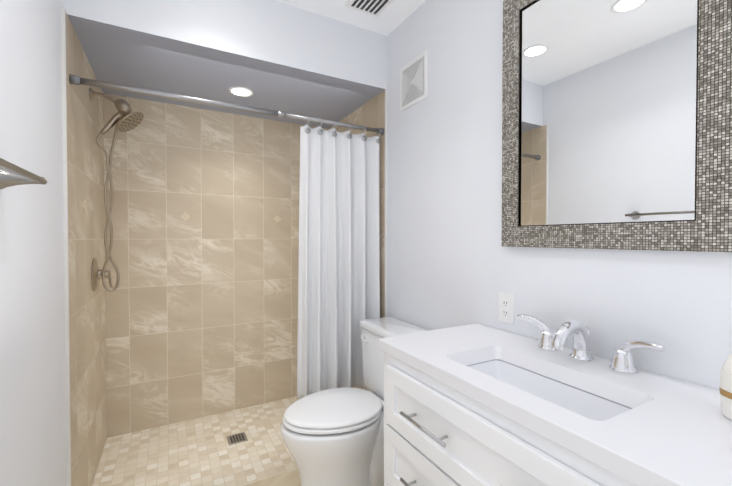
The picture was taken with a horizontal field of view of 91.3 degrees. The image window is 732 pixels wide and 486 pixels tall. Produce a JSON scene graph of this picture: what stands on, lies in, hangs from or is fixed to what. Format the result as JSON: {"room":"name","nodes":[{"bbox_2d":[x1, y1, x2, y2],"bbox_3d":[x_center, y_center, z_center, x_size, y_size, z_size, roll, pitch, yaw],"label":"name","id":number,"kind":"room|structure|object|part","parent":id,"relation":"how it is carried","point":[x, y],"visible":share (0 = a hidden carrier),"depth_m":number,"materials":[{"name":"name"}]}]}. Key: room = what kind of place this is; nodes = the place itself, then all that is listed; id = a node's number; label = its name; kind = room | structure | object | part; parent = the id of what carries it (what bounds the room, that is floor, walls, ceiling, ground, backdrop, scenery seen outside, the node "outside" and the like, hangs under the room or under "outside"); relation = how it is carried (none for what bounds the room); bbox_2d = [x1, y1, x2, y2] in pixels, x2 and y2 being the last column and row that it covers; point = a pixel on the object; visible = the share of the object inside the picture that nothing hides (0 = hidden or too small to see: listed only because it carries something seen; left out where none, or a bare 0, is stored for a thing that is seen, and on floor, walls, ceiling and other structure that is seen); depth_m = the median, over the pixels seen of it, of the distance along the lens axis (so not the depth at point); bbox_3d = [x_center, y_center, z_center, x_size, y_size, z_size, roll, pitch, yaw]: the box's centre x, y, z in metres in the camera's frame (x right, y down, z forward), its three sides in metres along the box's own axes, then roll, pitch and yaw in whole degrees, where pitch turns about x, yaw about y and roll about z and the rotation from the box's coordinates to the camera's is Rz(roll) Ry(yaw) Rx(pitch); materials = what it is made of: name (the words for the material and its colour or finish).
{"room":"bathroom","nodes":[
{"label":"bathroom","id":0,"kind":"room"},
{"bbox_2d":[0,0,66,485],"bbox_3d":[-0.803,0.012,0.607,0.100,2.470,3.832,0,1,-29],"label":"wall","id":1,"kind":"structure","parent":0,"point":[33,451],"depth_m":1.08,"materials":[{"name":"white paint"}]},
{"bbox_2d":[0,158,46,188],"bbox_3d":[-0.708,-0.154,0.626,0.086,0.054,0.644,0,1,-29],"label":"towel rail","id":2,"kind":"object","parent":1,"relation":"attached to","point":[13,175],"visible":1,"depth_m":0.86,"materials":[{"name":"silver metal"}]},
{"bbox_2d":[61,7,70,485],"bbox_3d":[-1.180,0.160,1.410,0.012,2.150,0.010,0,1,-29],"label":"tile trim","id":3,"kind":"structure","parent":1,"relation":"attached to","point":[65,203],"depth_m":1.41,"materials":[{"name":"white"}]},
{"bbox_2d":[66,13,106,485],"bbox_3d":[-1.406,0.154,1.820,0.010,2.150,0.927,0,1,-29],"label":"wall tile","id":4,"kind":"structure","parent":1,"relation":"attached to","point":[87,303],"depth_m":1.70,"materials":[{"name":"beige tile"}]},
{"bbox_2d":[83,200,86,213],"bbox_3d":[-1.327,-0.169,1.687,0.008,0.064,0.064,0,1,-29],"label":"tile insert","id":5,"kind":"object","parent":4,"relation":"attached to","point":[84,203],"depth_m":1.68,"materials":[{"name":"beige tile"}]},
{"bbox_2d":[91,258,112,290],"bbox_3d":[-1.409,0.168,1.923,0.082,0.176,0.176,0,1,-29],"label":"shower valve","id":6,"kind":"object","parent":4,"relation":"attached to","point":[96,273],"visible":0.96,"depth_m":1.89,"materials":[{"name":"silver metal"}]},
{"bbox_2d":[89,87,143,291],"bbox_3d":[-1.307,-0.271,1.890,0.235,1.056,0.158,0,1,-29],"label":"shower head","id":7,"kind":"object","parent":4,"relation":"attached to","point":[125,118],"visible":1,"depth_m":1.87},
{"bbox_2d":[69,74,383,398],"bbox_3d":[-0.553,0.085,1.836,1.499,1.559,0.129,0,1,-29],"label":"shower curtain","id":8,"kind":"object","parent":4,"relation":"attached to","point":[339,276],"visible":0.92,"depth_m":2.03,"materials":[{"name":"white fabric"}]},
{"bbox_2d":[103,93,327,437],"bbox_3d":[-0.992,-0.017,2.632,1.520,2.470,0.100,0,1,-29],"label":"wall tile","id":9,"kind":"structure","parent":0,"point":[202,311],"depth_m":2.48,"materials":[{"name":"beige tile"}]},
{"bbox_2d":[180,212,189,220],"bbox_3d":[-1.231,-0.180,2.438,0.064,0.064,0.008,0,1,-29],"label":"tile insert","id":10,"kind":"object","parent":9,"relation":"attached to","point":[185,216],"depth_m":2.44,"materials":[{"name":"beige tile"}]},
{"bbox_2d":[273,215,280,222],"bbox_3d":[-0.681,-0.184,2.741,0.064,0.064,0.008,0,1,-29],"label":"tile insert","id":11,"kind":"object","parent":9,"relation":"attached to","point":[276,218],"depth_m":2.74,"materials":[{"name":"beige tile"}]},
{"bbox_2d":[64,0,386,128],"bbox_3d":[-0.753,-1.086,2.182,1.520,0.320,0.892,0,1,-29],"label":"soffit","id":12,"kind":"structure","parent":0,"point":[274,55],"depth_m":1.88,"materials":[{"name":"white paint"}]},
{"bbox_2d":[229,87,253,96],"bbox_3d":[-0.763,-0.923,2.188,0.144,0.006,0.144,0,1,-29],"label":"recessed light","id":13,"kind":"object","parent":12,"relation":"attached to","point":[242,91],"visible":1,"depth_m":2.18,"materials":[{"name":"white"}]},
{"bbox_2d":[276,0,425,35],"bbox_3d":[-0.093,-1.269,0.978,1.720,0.080,3.832,0,1,-29],"label":"ceiling","id":14,"kind":"structure","parent":0,"point":[391,17],"depth_m":1.93,"materials":[{"name":"paint"}]},
{"bbox_2d":[345,0,392,16],"bbox_3d":[0.049,-1.234,1.780,0.200,0.012,0.300,0,1,-29],"label":"ceiling vent","id":15,"kind":"object","parent":14,"relation":"in","point":[376,8],"visible":1,"depth_m":1.86,"materials":[{"name":"white metal"}]},
{"bbox_2d":[387,0,731,389],"bbox_3d":[0.617,0.001,1.387,0.100,2.470,3.832,0,1,-29],"label":"wall","id":16,"kind":"structure","parent":0,"point":[452,261],"depth_m":1.50,"materials":[{"name":"white paint"}]},
{"bbox_2d":[328,90,384,389],"bbox_3d":[-0.093,0.143,2.567,0.010,2.150,0.882,0,1,-29],"label":"wall tile","id":17,"kind":"structure","parent":16,"relation":"attached to","point":[370,113],"depth_m":2.22,"materials":[{"name":"beige tile"}]},
{"bbox_2d":[385,89,386,316],"bbox_3d":[0.121,0.149,2.176,0.012,2.150,0.010,0,1,-29],"label":"tile trim","id":18,"kind":"structure","parent":16,"relation":"attached to","point":[385,202],"depth_m":2.17,"materials":[{"name":"white"}]},
{"bbox_2d":[400,50,427,111],"bbox_3d":[0.252,-0.862,1.920,0.013,0.240,0.240,0,1,-29],"label":"air vent","id":19,"kind":"object","parent":16,"relation":"in","point":[413,81],"visible":1,"depth_m":1.90,"materials":[{"name":"white"}]},
{"bbox_2d":[499,292,513,324],"bbox_3d":[0.549,0.255,1.401,0.008,0.116,0.072,0,1,-29],"label":"electrical outlet plate","id":20,"kind":"object","parent":16,"relation":"attached to","point":[506,307],"visible":1,"depth_m":1.40,"materials":[{"name":"white plastic"}]},
{"bbox_2d":[501,0,731,251],"bbox_3d":[0.696,-0.454,1.100,0.027,0.943,0.660,0,1,-29],"label":"mirror","id":21,"kind":"object","parent":16,"relation":"attached to","point":[616,124],"visible":0.96,"depth_m":1.03,"materials":[{"name":"tile"}]},
{"bbox_3d":[0.692,-0.454,1.097,0.004,0.791,0.508,0,1,-29],"label":"glass","id":22,"kind":"part","parent":21,"relation":"part of","materials":[{"name":"white"}]},
{"label":"outside","id":23,"kind":"structure","parent":0,"visible":0},
{"bbox_2d":[92,396,300,485],"bbox_3d":[-0.093,1.271,1.015,1.720,0.060,3.832,0,1,-29],"label":"floor","id":24,"kind":"structure","parent":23,"point":[200,451],"depth_m":2.07,"materials":[{"name":"tile"}]},
{"bbox_2d":[227,432,247,444],"bbox_3d":[-0.805,1.221,2.236,0.110,0.004,0.110,0,1,-29],"label":"drain cover","id":25,"kind":"object","parent":24,"relation":"on","point":[236,438],"visible":1,"depth_m":2.23,"materials":[{"name":"silver metal"}]},
{"bbox_2d":[281,317,429,485],"bbox_3d":[-0.056,0.832,1.746,0.719,0.796,0.470,0,1,-29],"label":"toilet","id":26,"kind":"object","parent":24,"relation":"on","point":[333,437],"visible":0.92,"depth_m":1.61,"materials":[{"name":"white ceramic"}]},
{"bbox_3d":[-0.156,0.793,1.691,0.476,0.022,0.375,0,1,-29],"label":"seat","id":27,"kind":"part","parent":26,"relation":"part of","materials":[{"name":"white plastic"}]},
{"bbox_3d":[-0.148,0.784,1.695,0.481,0.048,0.371,0,1,-29],"label":"lid","id":28,"kind":"part","parent":26,"relation":"part of","materials":[{"name":"white plastic"}]},
{"bbox_3d":[-0.004,0.515,1.927,0.032,0.026,0.086,0,1,-29],"label":"lever","id":29,"kind":"part","parent":26,"relation":"part of","materials":[{"name":"white plastic"}]},
{"bbox_3d":[0.162,0.640,1.863,0.204,0.337,0.448,0,1,-29],"label":"tank","id":30,"kind":"part","parent":26,"relation":"part of","materials":[{"name":"white ceramic"}]},
{"bbox_3d":[0.162,0.452,1.861,0.222,0.038,0.470,0,1,-29],"label":"tank lid","id":31,"kind":"part","parent":26,"relation":"part of","materials":[{"name":"white ceramic"}]},
{"bbox_2d":[378,314,731,485],"bbox_3d":[0.471,0.734,0.998,0.536,1.014,0.948,0,1,-29],"label":"bathroom vanity","id":32,"kind":"object","parent":24,"relation":"on","point":[476,404],"visible":1,"depth_m":0.90,"materials":[{"name":"white paint"}]},
{"bbox_2d":[467,359,632,420],"bbox_3d":[0.454,0.454,0.966,0.243,0.132,0.466,0,1,-29],"label":"sink","id":33,"kind":"object","parent":32,"relation":"in","point":[591,402],"depth_m":1.01,"materials":[{"name":"white ceramic"}]},
{"bbox_2d":[517,314,664,373],"bbox_3d":[0.613,0.288,1.063,0.171,0.124,0.427,0,1,-29],"label":"faucet","id":34,"kind":"object","parent":32,"relation":"on","point":[551,352],"depth_m":1.05,"materials":[{"name":"silver metal"}]},
{"bbox_2d":[720,353,731,420],"bbox_3d":[0.752,0.258,0.704,0.075,0.194,0.084,0,1,-29],"label":"soap bottle","id":35,"kind":"object","parent":32,"relation":"on","point":[726,388],"visible":1,"depth_m":0.72,"materials":[{"name":"white"}]}
]}

